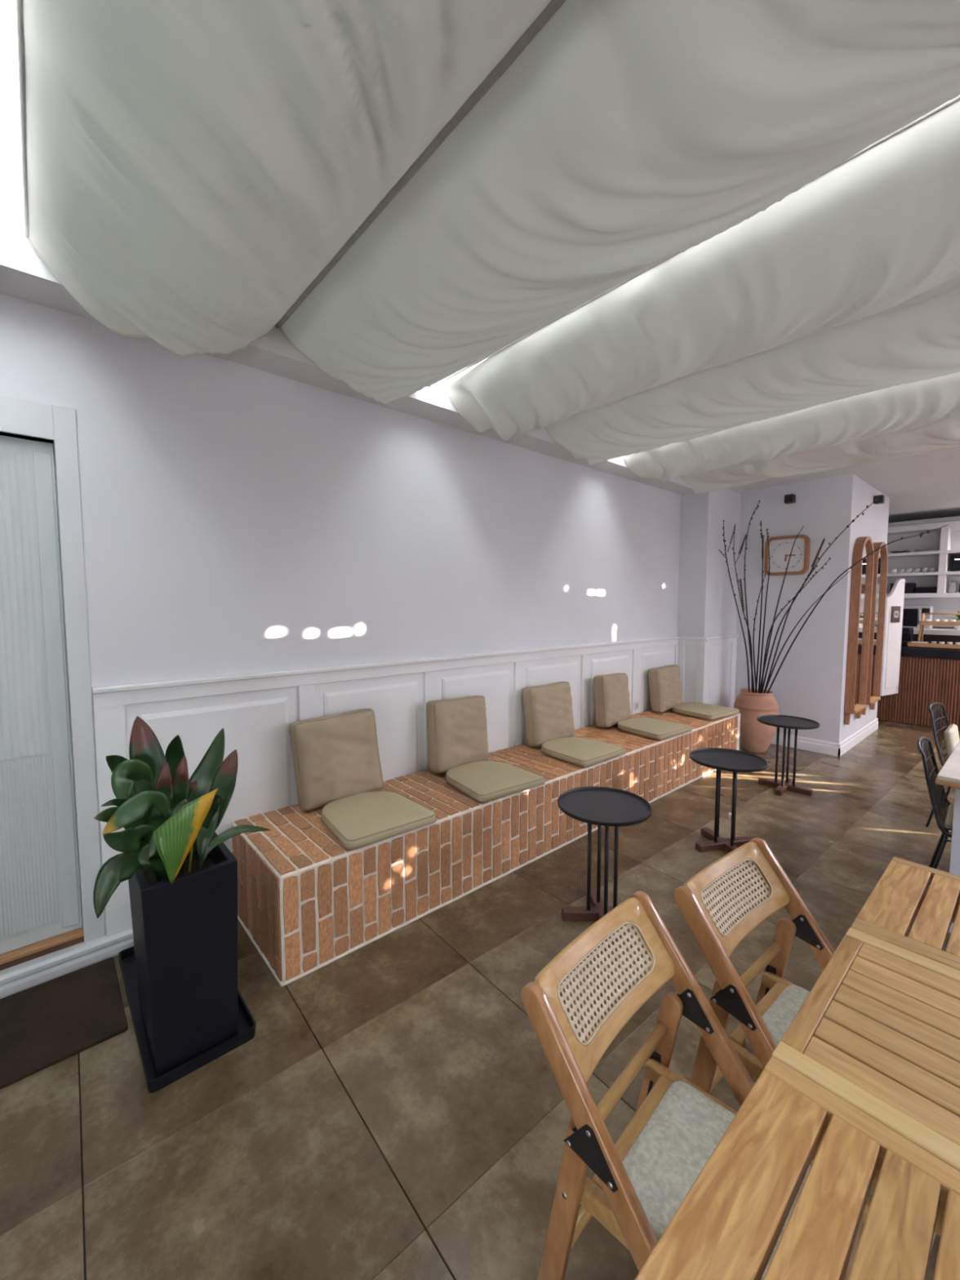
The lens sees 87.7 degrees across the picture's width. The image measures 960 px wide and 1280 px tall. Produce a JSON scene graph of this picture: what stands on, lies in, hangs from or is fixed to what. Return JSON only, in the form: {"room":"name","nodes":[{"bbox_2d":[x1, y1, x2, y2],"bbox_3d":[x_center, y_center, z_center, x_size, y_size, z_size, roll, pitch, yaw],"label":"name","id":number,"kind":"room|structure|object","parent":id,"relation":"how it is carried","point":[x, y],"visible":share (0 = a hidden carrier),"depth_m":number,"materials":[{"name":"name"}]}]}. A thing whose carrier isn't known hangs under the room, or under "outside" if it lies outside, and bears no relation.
{"room":"cafe","nodes":[
{"label":"cafe","id":0,"kind":"room"},
{"bbox_2d":[0,51,18,79],"bbox_3d":[0.763,-1.920,0.896,8.810,0.080,5.220,-4,6,-41],"label":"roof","id":1,"kind":"structure","parent":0,"point":[8,64],"depth_m":1.73,"materials":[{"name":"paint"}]},
{"bbox_2d":[0,71,485,386],"bbox_3d":[0.931,-1.605,0.841,8.660,0.540,4.840,-4,6,-41],"label":"skylight","id":2,"kind":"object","parent":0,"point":[11,208],"depth_m":1.73,"materials":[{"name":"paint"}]},
{"bbox_2d":[0,293,680,971],"bbox_3d":[-0.687,-0.373,3.067,9.050,3.400,0.222,-4,6,-41],"label":"wall","id":3,"kind":"structure","parent":0,"point":[237,518],"depth_m":2.71,"materials":[{"name":"paint"}]},
{"bbox_2d":[15,0,29,237],"bbox_3d":[-0.020,-1.300,-0.019,0.018,0.017,4.777,-4,6,-41],"label":"rod","id":4,"kind":"object","parent":3,"relation":"attached to","point":[19,3],"visible":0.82,"depth_m":1.29,"materials":[{"name":"white metal"}]},
{"bbox_2d":[22,0,551,357],"bbox_3d":[0.293,-1.181,0.290,0.874,0.315,4.754,-4,6,-41],"label":"cloth","id":5,"kind":"object","parent":4,"relation":"hanging from","point":[193,166],"visible":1,"depth_m":1.17,"materials":[{"name":"fabric"}]},
{"bbox_2d":[0,435,82,954],"bbox_3d":[-2.099,0.250,1.820,0.928,2.068,0.038,-4,6,-41],"label":"door","id":6,"kind":"structure","parent":3,"relation":"in","point":[40,896],"depth_m":2.04,"materials":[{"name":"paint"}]},
{"bbox_2d":[0,926,84,970],"bbox_3d":[-2.090,1.305,1.880,0.940,0.043,0.084,-4,6,-41],"label":"door sill","id":7,"kind":"structure","parent":3,"relation":"attached to","point":[9,959],"depth_m":2.08,"materials":[{"name":"brown wood"}]},
{"bbox_2d":[0,395,105,942],"bbox_3d":[-2.085,0.204,1.796,1.083,2.252,0.087,-4,6,-41],"label":"trim","id":8,"kind":"structure","parent":3,"relation":"attached to","point":[58,424],"depth_m":2.08,"materials":[{"name":"paint"}]},
{"bbox_2d":[0,927,133,999],"bbox_3d":[-2.630,1.413,1.328,3.650,0.090,0.048,-4,6,-41],"label":"baseboard","id":9,"kind":"structure","parent":3,"relation":"attached to","point":[19,978],"depth_m":2.09,"materials":[{"name":"paint"}]},
{"bbox_2d":[0,228,744,494],"bbox_3d":[-0.516,-1.436,2.795,9.050,0.120,0.340,-4,6,-41],"label":"ceiling","id":10,"kind":"structure","parent":3,"relation":"attached to","point":[24,275],"depth_m":2.47,"materials":[{"name":"paint"}]},
{"bbox_2d":[91,635,679,697],"bbox_3d":[0.269,0.103,3.799,5.095,0.045,0.042,-4,6,-41],"label":"trim","id":11,"kind":"structure","parent":3,"relation":"attached to","point":[189,683],"depth_m":2.79,"materials":[{"name":"paint"}]},
{"bbox_2d":[275,0,566,328],"bbox_3d":[0.629,-1.347,0.551,0.038,0.036,4.777,-4,6,-41],"label":"rod","id":12,"kind":"object","parent":3,"relation":"attached to","point":[553,6],"visible":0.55,"depth_m":1.37,"materials":[{"name":"grey metal"}]},
{"bbox_2d":[279,0,959,404],"bbox_3d":[0.944,-1.253,0.860,0.880,0.256,4.756,-4,6,-41],"label":"cloth","id":13,"kind":"object","parent":12,"relation":"hanging from","point":[626,136],"visible":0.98,"depth_m":1.30,"materials":[{"name":"fabric"}]},
{"bbox_2d":[634,701,639,710],"bbox_3d":[1.554,0.652,4.965,0.080,0.080,0.010,-4,6,-41],"label":"wall socket","id":14,"kind":"object","parent":3,"relation":"attached to","point":[636,704],"visible":1,"depth_m":4.96,"materials":[{"name":"white paint"}]},
{"bbox_2d":[436,94,959,385],"bbox_3d":[1.330,-1.386,1.168,0.018,0.017,4.777,-4,6,-41],"label":"rod","id":15,"kind":"object","parent":3,"relation":"attached to","point":[944,105],"visible":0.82,"depth_m":1.45,"materials":[{"name":"white metal"}]},
{"bbox_2d":[444,100,959,441],"bbox_3d":[1.667,-1.297,1.496,0.938,0.224,4.756,-4,6,-41],"label":"cloth","id":16,"kind":"object","parent":15,"relation":"hanging from","point":[878,231],"visible":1,"depth_m":1.86,"materials":[{"name":"fabric"}]},
{"bbox_2d":[0,720,959,1279],"bbox_3d":[2.585,1.393,2.639,14.001,0.060,5.686,-4,6,-41],"label":"floor","id":17,"kind":"structure","parent":0,"point":[396,1108],"depth_m":1.58,"materials":[{"name":"tile"}]},
{"bbox_2d":[0,957,128,1088],"bbox_3d":[-1.798,1.425,1.691,0.950,0.012,0.490,-4,6,-41],"label":"doormat","id":18,"kind":"object","parent":17,"relation":"on","point":[46,1024],"visible":1,"depth_m":1.85,"materials":[{"name":"brown fabric"}]},
{"bbox_2d":[118,946,256,1093],"bbox_3d":[-1.184,1.389,1.981,0.330,0.042,0.802,-4,6,-41],"label":"tray","id":19,"kind":"object","parent":17,"relation":"on","point":[246,1024],"visible":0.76,"depth_m":1.76,"materials":[{"name":"black plastic"}]},
{"bbox_2d":[93,715,271,1076],"bbox_3d":[-1.078,0.842,1.795,0.459,1.143,0.492,0,4,2],"label":"potted plant","id":20,"kind":"object","parent":19,"relation":"on","point":[181,875],"visible":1,"depth_m":1.69,"materials":[{"name":"green plant"}]},
{"bbox_2d":[231,709,740,986],"bbox_3d":[0.679,1.048,3.767,4.562,0.465,0.688,-4,6,-41],"label":"bench","id":21,"kind":"object","parent":17,"relation":"on","point":[307,901],"visible":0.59,"depth_m":2.52,"materials":[{"name":"brick"}]},
{"bbox_2d":[288,708,382,811],"bbox_3d":[-0.781,0.646,2.748,0.481,0.495,0.209,-3,5,-34],"label":"cushion","id":22,"kind":"object","parent":21,"relation":"on","point":[335,757],"visible":0.92,"depth_m":2.66,"materials":[{"name":"fabric"}]},
{"bbox_2d":[320,790,435,848],"bbox_3d":[-0.545,0.874,2.526,0.476,0.060,0.506,-3,5,-38],"label":"seat cushion","id":23,"kind":"object","parent":21,"relation":"on","point":[362,819],"visible":1,"depth_m":2.43,"materials":[{"name":"fabric"}]},
{"bbox_2d":[426,695,488,773],"bbox_3d":[-0.143,0.613,3.307,0.468,0.472,0.211,-4,6,-41],"label":"cushion","id":24,"kind":"object","parent":21,"relation":"on","point":[456,727],"visible":0.93,"depth_m":3.20,"materials":[{"name":"fabric"}]},
{"bbox_2d":[445,760,544,802],"bbox_3d":[0.055,0.837,3.054,0.496,0.060,0.506,-3,5,-36],"label":"seat cushion","id":25,"kind":"object","parent":21,"relation":"on","point":[486,780],"visible":1,"depth_m":2.95,"materials":[{"name":"fabric"}]},
{"bbox_2d":[522,681,574,746],"bbox_3d":[0.538,0.571,3.910,0.462,0.461,0.212,-4,6,-41],"label":"cushion","id":26,"kind":"object","parent":21,"relation":"on","point":[548,708],"visible":0.95,"depth_m":3.80,"materials":[{"name":"fabric"}]},
{"bbox_2d":[541,736,626,766],"bbox_3d":[0.719,0.794,3.644,0.496,0.060,0.506,-4,5,-40],"label":"seat cushion","id":27,"kind":"object","parent":21,"relation":"on","point":[580,751],"visible":1,"depth_m":3.54,"materials":[{"name":"fabric"}]},
{"bbox_2d":[592,672,631,727],"bbox_3d":[1.183,0.529,4.477,0.209,0.467,0.473,4,6,42],"label":"cushion","id":28,"kind":"object","parent":21,"relation":"on","point":[611,691],"visible":0.96,"depth_m":4.34,"materials":[{"name":"fabric"}]},
{"bbox_2d":[617,717,692,739],"bbox_3d":[1.465,0.746,4.301,0.506,0.062,0.506,-3,5,-37],"label":"seat cushion","id":29,"kind":"object","parent":21,"relation":"on","point":[653,728],"visible":1,"depth_m":4.19,"materials":[{"name":"fabric"}]},
{"bbox_2d":[648,664,683,712],"bbox_3d":[1.896,0.490,5.103,0.466,0.450,0.213,-4,6,-41],"label":"cushion","id":30,"kind":"object","parent":21,"relation":"on","point":[664,682],"visible":0.98,"depth_m":4.98,"materials":[{"name":"fabric"}]},
{"bbox_2d":[671,702,738,719],"bbox_3d":[2.210,0.697,4.982,0.526,0.060,0.506,-3,5,-35],"label":"seat cushion","id":31,"kind":"object","parent":21,"relation":"on","point":[704,711],"visible":0.94,"depth_m":4.86,"materials":[{"name":"fabric"}]},
{"bbox_2d":[557,786,652,943],"bbox_3d":[0.603,1.084,2.456,0.444,0.583,0.444,4,6,43],"label":"side table","id":32,"kind":"object","parent":17,"relation":"on","point":[606,806],"visible":0.94,"depth_m":2.45,"materials":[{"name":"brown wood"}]},
{"bbox_2d":[557,786,652,826],"bbox_3d":[0.603,0.803,2.436,0.444,0.020,0.444,4,6,43],"label":"table top","id":33,"kind":"object","parent":32,"relation":"on","point":[593,805],"depth_m":2.41,"materials":[{"name":"black metal"}]},
{"bbox_2d":[520,890,871,1279],"bbox_3d":[0.465,1.082,0.969,0.660,0.804,0.477,4,6,44],"label":"folding chair","id":34,"kind":"object","parent":17,"relation":"on","point":[640,1182],"visible":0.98,"depth_m":1.04,"materials":[{"name":"brown wood"}]},
{"bbox_2d":[688,747,768,862],"bbox_3d":[1.558,1.032,3.170,0.444,0.583,0.444,3,5,32],"label":"side table","id":35,"kind":"object","parent":17,"relation":"on","point":[720,759],"visible":0.98,"depth_m":3.15,"materials":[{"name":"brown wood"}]},
{"bbox_2d":[688,747,768,772],"bbox_3d":[1.558,0.751,3.149,0.444,0.020,0.444,3,5,32],"label":"table top","id":36,"kind":"object","parent":35,"relation":"on","point":[718,758],"depth_m":3.13,"materials":[{"name":"black metal"}]},
{"bbox_2d":[733,688,778,753],"bbox_3d":[2.906,0.852,5.277,0.420,0.637,0.420,-4,6,-41],"label":"urn","id":37,"kind":"object","parent":17,"relation":"on","point":[755,736],"visible":0.85,"depth_m":5.13,"materials":[{"name":"ceramic"}]},
{"bbox_2d":[719,520,750,692],"bbox_3d":[2.698,-0.338,5.324,0.037,1.885,0.409,-4,6,-44],"label":"branch","id":38,"kind":"object","parent":37,"relation":"in","point":[724,540],"visible":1,"depth_m":5.29,"materials":[{"name":"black plant"}]},
{"bbox_2d":[732,523,753,693],"bbox_3d":[2.793,-0.314,5.301,0.041,1.840,0.266,-4,6,-41],"label":"branch","id":39,"kind":"object","parent":37,"relation":"in","point":[744,540],"visible":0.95,"depth_m":5.29,"materials":[{"name":"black plant"}]},
{"bbox_2d":[743,500,759,693],"bbox_3d":[2.789,-0.399,5.151,0.157,2.032,0.055,2,5,30],"label":"branch","id":40,"kind":"object","parent":37,"relation":"in","point":[757,505],"visible":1,"depth_m":5.17,"materials":[{"name":"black plant"}]},
{"bbox_2d":[752,572,765,693],"bbox_3d":[2.892,-0.047,5.209,0.081,1.321,0.098,1,4,7],"label":"branch","id":41,"kind":"object","parent":37,"relation":"in","point":[754,618],"visible":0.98,"depth_m":5.25,"materials":[{"name":"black plant"}]},
{"bbox_2d":[755,520,764,693],"bbox_3d":[2.894,-0.306,5.178,0.044,1.840,0.044,0,4,-6],"label":"branch","id":42,"kind":"object","parent":37,"relation":"in","point":[762,535],"visible":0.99,"depth_m":5.16,"materials":[{"name":"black plant"}]},
{"bbox_2d":[757,528,770,693],"bbox_3d":[2.928,-0.260,5.149,0.028,1.755,0.082,-2,5,-25],"label":"branch","id":43,"kind":"object","parent":37,"relation":"in","point":[769,573],"visible":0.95,"depth_m":5.14,"materials":[{"name":"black plant"}]},
{"bbox_2d":[758,525,804,693],"bbox_3d":[2.966,-0.235,4.965,0.050,1.732,0.374,-3,5,-31],"label":"branch","id":44,"kind":"object","parent":37,"relation":"in","point":[761,683],"visible":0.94,"depth_m":4.99,"materials":[{"name":"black plant"}]},
{"bbox_2d":[763,564,817,692],"bbox_3d":[3.079,-0.051,4.993,0.030,1.363,0.449,-3,5,-39],"label":"branch","id":45,"kind":"object","parent":37,"relation":"in","point":[771,666],"visible":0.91,"depth_m":5.05,"materials":[{"name":"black plant"}]},
{"bbox_2d":[760,557,830,693],"bbox_3d":[3.102,-0.081,4.958,0.028,1.426,0.569,-4,5,-41],"label":"branch","id":46,"kind":"object","parent":37,"relation":"in","point":[822,567],"visible":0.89,"depth_m":5.03,"materials":[{"name":"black plant"}]},
{"bbox_2d":[763,570,849,693],"bbox_3d":[3.131,-0.006,4.856,0.028,1.294,0.709,-3,5,-39],"label":"branch","id":47,"kind":"object","parent":37,"relation":"in","point":[771,673],"visible":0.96,"depth_m":4.95,"materials":[{"name":"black plant"}]},
{"bbox_2d":[760,498,877,693],"bbox_3d":[3.196,-0.315,4.797,0.055,1.918,0.888,-4,6,-43],"label":"branch","id":48,"kind":"object","parent":37,"relation":"in","point":[867,507],"visible":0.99,"depth_m":4.79,"materials":[{"name":"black plant"}]},
{"bbox_2d":[766,524,947,693],"bbox_3d":[3.380,-0.161,4.638,0.031,1.635,1.328,-4,5,-40],"label":"branch","id":49,"kind":"object","parent":37,"relation":"in","point":[927,531],"visible":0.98,"depth_m":4.76,"materials":[{"name":"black plant"}]},
{"bbox_2d":[756,715,819,795],"bbox_3d":[2.553,0.959,4.171,0.444,0.583,0.444,0,4,1],"label":"side table","id":50,"kind":"object","parent":17,"relation":"on","point":[784,722],"visible":1,"depth_m":4.14,"materials":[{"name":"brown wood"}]},
{"bbox_2d":[756,715,819,729],"bbox_3d":[2.553,0.678,4.150,0.444,0.020,0.444,0,4,1],"label":"table top","id":51,"kind":"object","parent":50,"relation":"on","point":[778,721],"depth_m":4.14,"materials":[{"name":"black metal"}]},
{"bbox_2d":[635,856,959,1279],"bbox_3d":[0.957,1.119,0.817,1.595,0.750,0.731,-4,6,-41],"label":"dining table","id":52,"kind":"object","parent":17,"relation":"on","point":[865,1074],"visible":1,"depth_m":0.76,"materials":[{"name":"brown wood"}]},
{"bbox_2d":[673,837,936,1251],"bbox_3d":[0.892,1.061,1.264,0.477,0.804,0.660,-3,5,-38],"label":"folding chair","id":53,"kind":"object","parent":17,"relation":"on","point":[763,1024],"visible":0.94,"depth_m":1.40,"materials":[{"name":"brown wood"}]},
{"bbox_2d":[876,656,959,730],"bbox_3d":[6.229,0.675,6.096,0.599,0.872,3.850,-4,6,-41],"label":"counter","id":54,"kind":"object","parent":17,"relation":"on","point":[922,682],"depth_m":6.34,"materials":[{"name":"brown wood"}]},
{"bbox_2d":[900,645,959,659],"bbox_3d":[6.232,0.183,6.063,0.670,0.112,3.890,-4,6,-41],"label":"countertop","id":55,"kind":"structure","parent":54,"relation":"on","point":[911,651],"depth_m":6.26,"materials":[{"name":"black stone"}]},
{"bbox_2d":[901,626,913,646],"bbox_3d":[5.633,-0.056,6.900,0.361,0.240,0.480,-4,6,-41],"label":"coffee machine","id":56,"kind":"object","parent":55,"relation":"on","point":[907,637],"visible":0.25,"depth_m":6.73,"materials":[{"name":"black plastic"}]},
{"bbox_2d":[901,640,911,646],"bbox_3d":[5.656,0.033,6.927,0.300,0.060,0.480,-4,6,-41],"label":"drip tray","id":57,"kind":"object","parent":56,"relation":"on","point":[903,642],"depth_m":6.69,"materials":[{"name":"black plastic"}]},
{"bbox_2d":[907,613,959,648],"bbox_3d":[5.885,-0.124,6.369,0.342,0.437,0.610,-4,6,-41],"label":"rack","id":58,"kind":"object","parent":55,"relation":"on","point":[922,622],"visible":1,"depth_m":6.36,"materials":[{"name":"brown wood"}]},
{"bbox_2d":[911,640,928,643],"bbox_3d":[5.691,0.046,6.464,0.130,0.050,0.150,-4,6,-41],"label":"dish","id":59,"kind":"object","parent":58,"relation":"on","point":[913,641],"visible":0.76,"depth_m":6.42,"materials":[{"name":"ceramic"}]},
{"bbox_2d":[916,736,954,884],"bbox_3d":[2.473,0.948,2.489,0.477,0.836,0.486,-4,6,-44],"label":"wire chair","id":60,"kind":"object","parent":17,"relation":"on","point":[938,803],"visible":0.89,"depth_m":2.56,"materials":[{"name":"black metal"}]},
{"bbox_2d":[912,627,959,644],"bbox_3d":[6.792,0.477,6.546,0.620,1.200,3.840,-4,6,-41],"label":"countertop","id":61,"kind":"structure","parent":17,"relation":"on","point":[935,634],"depth_m":6.76,"materials":[{"name":"white paint"}]},
{"bbox_2d":[902,606,934,629],"bbox_3d":[6.157,-0.320,7.090,0.320,0.310,0.380,-4,6,-41],"label":"microwave","id":62,"kind":"object","parent":61,"relation":"on","point":[912,615],"visible":0.69,"depth_m":6.97,"materials":[{"name":"silver metal"}]},
{"bbox_2d":[885,515,959,626],"bbox_3d":[6.822,-0.886,6.474,0.420,1.490,3.800,-4,6,-41],"label":"wall shelving","id":63,"kind":"object","parent":61,"relation":"on","point":[946,539],"visible":0.33,"depth_m":7.11,"materials":[{"name":"white paint"}]},
{"bbox_2d":[890,568,898,573],"bbox_3d":[6.048,-1.002,7.300,0.076,0.070,0.076,0,4,4],"label":"cup","id":64,"kind":"object","parent":63,"relation":"on","point":[892,571],"visible":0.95,"depth_m":7.28,"materials":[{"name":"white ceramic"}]},
{"bbox_2d":[890,551,911,553],"bbox_3d":[6.085,-1.264,7.239,0.240,0.022,0.240,-4,6,-41],"label":"plate","id":65,"kind":"object","parent":63,"relation":"on","point":[898,551],"visible":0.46,"depth_m":7.17,"materials":[{"name":"ceramic"}]},
{"bbox_2d":[898,568,906,573],"bbox_3d":[6.120,-0.998,7.250,0.076,0.070,0.076,0,4,4],"label":"cup","id":66,"kind":"object","parent":63,"relation":"on","point":[900,571],"visible":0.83,"depth_m":7.23,"materials":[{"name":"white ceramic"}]},
{"bbox_2d":[889,582,915,593],"bbox_3d":[6.141,-0.748,7.259,0.220,0.150,0.260,-4,6,-41],"label":"storage box","id":67,"kind":"object","parent":63,"relation":"on","point":[909,588],"visible":0.52,"depth_m":7.13,"materials":[{"name":"black plastic"}]},
{"bbox_2d":[906,568,914,573],"bbox_3d":[6.161,-0.993,7.173,0.076,0.070,0.076,0,4,4],"label":"cup","id":68,"kind":"object","parent":63,"relation":"on","point":[908,570],"visible":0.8,"depth_m":7.15,"materials":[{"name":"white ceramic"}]},
{"bbox_2d":[914,568,921,573],"bbox_3d":[6.232,-0.989,7.123,0.076,0.070,0.076,0,4,4],"label":"cup","id":69,"kind":"object","parent":63,"relation":"on","point":[916,570],"visible":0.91,"depth_m":7.10,"materials":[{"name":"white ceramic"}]},
{"bbox_2d":[921,567,929,572],"bbox_3d":[6.273,-0.984,7.046,0.076,0.070,0.076,0,4,4],"label":"cup","id":70,"kind":"object","parent":63,"relation":"on","point":[923,569],"visible":0.82,"depth_m":7.03,"materials":[{"name":"white ceramic"}]},
{"bbox_2d":[915,591,937,593],"bbox_3d":[6.313,-0.672,7.069,0.240,0.026,0.220,-4,6,-41],"label":"tray","id":71,"kind":"object","parent":63,"relation":"on","point":[922,592],"visible":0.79,"depth_m":6.98,"materials":[{"name":"plastic"}]},
{"bbox_2d":[915,589,937,591],"bbox_3d":[6.313,-0.702,7.066,0.240,0.026,0.220,-4,6,-41],"label":"tray","id":72,"kind":"object","parent":71,"relation":"on","point":[917,590],"visible":0.84,"depth_m":6.99,"materials":[{"name":"plastic"}]},
{"bbox_2d":[915,586,937,589],"bbox_3d":[6.313,-0.732,7.064,0.240,0.026,0.220,-4,6,-41],"label":"tray","id":73,"kind":"object","parent":72,"relation":"on","point":[916,588],"visible":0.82,"depth_m":7.01,"materials":[{"name":"plastic"}]},
{"bbox_2d":[917,549,939,551],"bbox_3d":[6.299,-1.249,7.028,0.240,0.022,0.240,-4,6,-41],"label":"plate","id":74,"kind":"object","parent":63,"relation":"on","point":[926,549],"visible":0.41,"depth_m":6.95,"materials":[{"name":"ceramic"}]},
{"bbox_2d":[929,567,938,572],"bbox_3d":[6.344,-0.980,6.996,0.076,0.070,0.076,0,4,4],"label":"cup","id":75,"kind":"object","parent":63,"relation":"on","point":[931,569],"visible":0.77,"depth_m":6.97,"materials":[{"name":"white ceramic"}]},
{"bbox_2d":[948,582,956,592],"bbox_3d":[6.484,-0.719,6.856,0.075,0.150,0.076,-4,6,-41],"label":"jar","id":76,"kind":"object","parent":63,"relation":"on","point":[953,586],"visible":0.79,"depth_m":6.83,"materials":[{"name":"ceramic"}]},
{"bbox_2d":[949,554,959,571],"bbox_3d":[6.614,-1.038,6.653,0.042,0.235,0.520,-4,6,-41],"label":"screen","id":77,"kind":"object","parent":63,"relation":"on","point":[954,564],"visible":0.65,"depth_m":6.80,"materials":[{"name":"black plastic"}]},
{"bbox_2d":[939,611,959,630],"bbox_3d":[6.392,-0.260,6.652,0.337,0.254,0.299,-1,4,-18],"label":"potted fern","id":78,"kind":"object","parent":61,"relation":"on","point":[956,628],"visible":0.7,"depth_m":6.65,"materials":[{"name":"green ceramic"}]},
{"bbox_2d":[954,621,959,630],"bbox_3d":[6.391,-0.198,6.651,0.150,0.130,0.150,-4,6,-41],"label":"pot","id":79,"kind":"object","parent":78,"relation":"on","point":[956,628],"depth_m":6.64,"materials":[{"name":"white ceramic"}]},
{"bbox_2d":[925,702,951,826],"bbox_3d":[3.370,0.881,3.411,0.477,0.836,0.486,-3,5,-37],"label":"wire chair","id":80,"kind":"object","parent":17,"relation":"on","point":[931,709],"visible":0.51,"depth_m":3.49,"materials":[{"name":"black metal"}]},
{"bbox_2d":[944,724,959,757],"bbox_3d":[3.305,0.708,3.494,0.300,0.199,0.072,-4,6,-41],"label":"pad","id":81,"kind":"object","parent":80,"relation":"on","point":[952,739],"visible":0.69,"depth_m":3.41,"materials":[{"name":"beige fabric"}]},
{"bbox_2d":[934,741,959,933],"bbox_3d":[2.817,1.001,2.402,1.110,0.755,0.850,-4,6,-41],"label":"table","id":82,"kind":"object","parent":17,"relation":"on","point":[948,775],"visible":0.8,"depth_m":2.33,"materials":[{"name":"stone"}]},
{"bbox_2d":[676,488,741,707],"bbox_3d":[2.565,-0.556,5.594,0.820,3.400,0.322,-4,6,-41],"label":"pillar","id":83,"kind":"structure","parent":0,"point":[707,606],"depth_m":5.39,"materials":[{"name":"paint"}]},
{"bbox_2d":[676,635,707,642],"bbox_3d":[2.262,-0.010,5.354,0.042,0.045,0.340,-4,6,-41],"label":"trim","id":84,"kind":"structure","parent":83,"relation":"attached to","point":[681,638],"depth_m":5.33,"materials":[{"name":"paint"}]},
{"bbox_2d":[702,634,739,642],"bbox_3d":[2.663,-0.021,5.506,0.840,0.045,0.042,-4,6,-41],"label":"trim","id":85,"kind":"structure","parent":83,"relation":"attached to","point":[734,636],"depth_m":5.47,"materials":[{"name":"paint"}]},
{"bbox_3d":[2.028,-1.428,1.782,0.018,0.017,4.777,-4,6,-41],"label":"rod","id":86,"kind":"object","parent":83,"relation":"attached to","visible":0},
{"bbox_2d":[544,286,959,466],"bbox_3d":[2.352,-1.343,2.098,0.903,0.215,4.756,-4,6,-41],"label":"cloth","id":87,"kind":"object","parent":86,"relation":"hanging from","point":[920,341],"visible":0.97,"depth_m":2.67,"materials":[{"name":"fabric"}]},
{"bbox_3d":[3.495,-1.514,3.072,0.018,0.017,4.777,-4,6,-41],"label":"rod","id":88,"kind":"object","parent":83,"relation":"attached to","visible":0},
{"bbox_2d":[622,372,959,484],"bbox_3d":[3.108,-1.393,2.763,1.006,0.199,4.756,-4,6,-41],"label":"cloth","id":89,"kind":"object","parent":88,"relation":"hanging from","point":[913,406],"visible":0.96,"depth_m":3.38,"materials":[{"name":"fabric"}]},
{"bbox_3d":[4.149,-1.553,3.647,0.018,0.017,4.777,-4,6,-41],"label":"rod","id":90,"kind":"object","parent":83,"relation":"attached to","visible":0},
{"bbox_2d":[680,419,959,493],"bbox_3d":[3.810,-1.455,3.379,0.878,0.166,4.754,-4,6,-41],"label":"cloth","id":91,"kind":"object","parent":90,"relation":"hanging from","point":[944,435],"visible":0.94,"depth_m":4.16,"materials":[{"name":"fabric"}]},
{"bbox_2d":[734,473,889,743],"bbox_3d":[3.782,-0.305,6.138,1.700,2.820,1.545,-4,6,-41],"label":"wall","id":92,"kind":"structure","parent":0,"point":[810,682],"depth_m":5.27,"materials":[{"name":"paint"}]},
{"bbox_2d":[764,534,810,575],"bbox_3d":[3.273,-0.901,5.341,0.055,0.415,0.415,-4,6,-41],"label":"wall clock","id":93,"kind":"object","parent":92,"relation":"attached to","point":[780,547],"visible":0.98,"depth_m":5.33,"materials":[{"name":"brown wood"}]},
{"bbox_2d":[784,493,795,503],"bbox_3d":[3.273,-1.488,5.278,0.085,0.085,0.084,-4,6,-41],"label":"wall lamp","id":94,"kind":"object","parent":92,"relation":"attached to","point":[791,498],"visible":1,"depth_m":5.25,"materials":[{"name":"black metal"}]},
{"bbox_2d":[770,732,840,755],"bbox_3d":[3.309,1.092,5.476,0.016,0.130,1.061,-4,6,-41],"label":"baseboard","id":95,"kind":"structure","parent":92,"relation":"attached to","point":[805,744],"depth_m":5.26,"materials":[{"name":"paint"}]},
{"bbox_2d":[837,718,878,756],"bbox_3d":[4.298,1.079,5.651,1.732,0.130,0.016,-4,6,-41],"label":"baseboard","id":96,"kind":"structure","parent":92,"relation":"attached to","point":[850,742],"depth_m":5.55,"materials":[{"name":"paint"}]},
{"bbox_2d":[844,536,874,724],"bbox_3d":[3.975,-0.100,5.228,0.530,1.938,0.093,-4,6,-41],"label":"arched mirror","id":97,"kind":"object","parent":92,"relation":"attached to","point":[862,573],"visible":0.99,"depth_m":5.14,"materials":[{"name":"brown wood"}]},
{"bbox_2d":[861,542,888,715],"bbox_3d":[4.493,-0.133,5.683,0.530,1.938,0.093,-4,6,-41],"label":"arched mirror","id":98,"kind":"object","parent":92,"relation":"attached to","point":[881,556],"visible":0.77,"depth_m":5.71,"materials":[{"name":"brown wood"}]},
{"bbox_2d":[873,494,884,504],"bbox_3d":[4.373,-1.538,5.482,0.084,0.085,0.085,-4,6,-41],"label":"wall lamp","id":99,"kind":"object","parent":92,"relation":"attached to","point":[881,498],"visible":0.95,"depth_m":5.45,"materials":[{"name":"black metal"}]},
{"bbox_2d":[880,578,905,696],"bbox_3d":[5.141,-0.037,6.241,0.442,1.450,0.042,-2,5,-28],"label":"door","id":100,"kind":"structure","parent":92,"relation":"in","point":[892,631],"depth_m":6.22,"materials":[{"name":"white paint"}]},
{"bbox_2d":[890,606,900,622],"bbox_3d":[5.150,-0.319,6.192,0.210,0.200,0.015,-2,5,-28],"label":"wall plaque","id":101,"kind":"object","parent":100,"relation":"attached to","point":[895,611],"visible":1,"depth_m":6.18,"materials":[{"name":"brown wood"}]},
{"bbox_2d":[734,447,959,522],"bbox_3d":[5.857,-1.727,5.426,4.790,0.120,5.200,-4,6,-41],"label":"ceiling","id":102,"kind":"structure","parent":0,"point":[926,486],"depth_m":5.23,"materials":[{"name":"paint"}]},
{"bbox_2d":[933,626,954,628],"bbox_3d":[7.597,-0.372,7.063,0.150,2.820,5.200,-4,6,-41],"label":"wall","id":103,"kind":"structure","parent":0,"point":[933,627],"depth_m":7.58,"materials":[{"name":"paint"}]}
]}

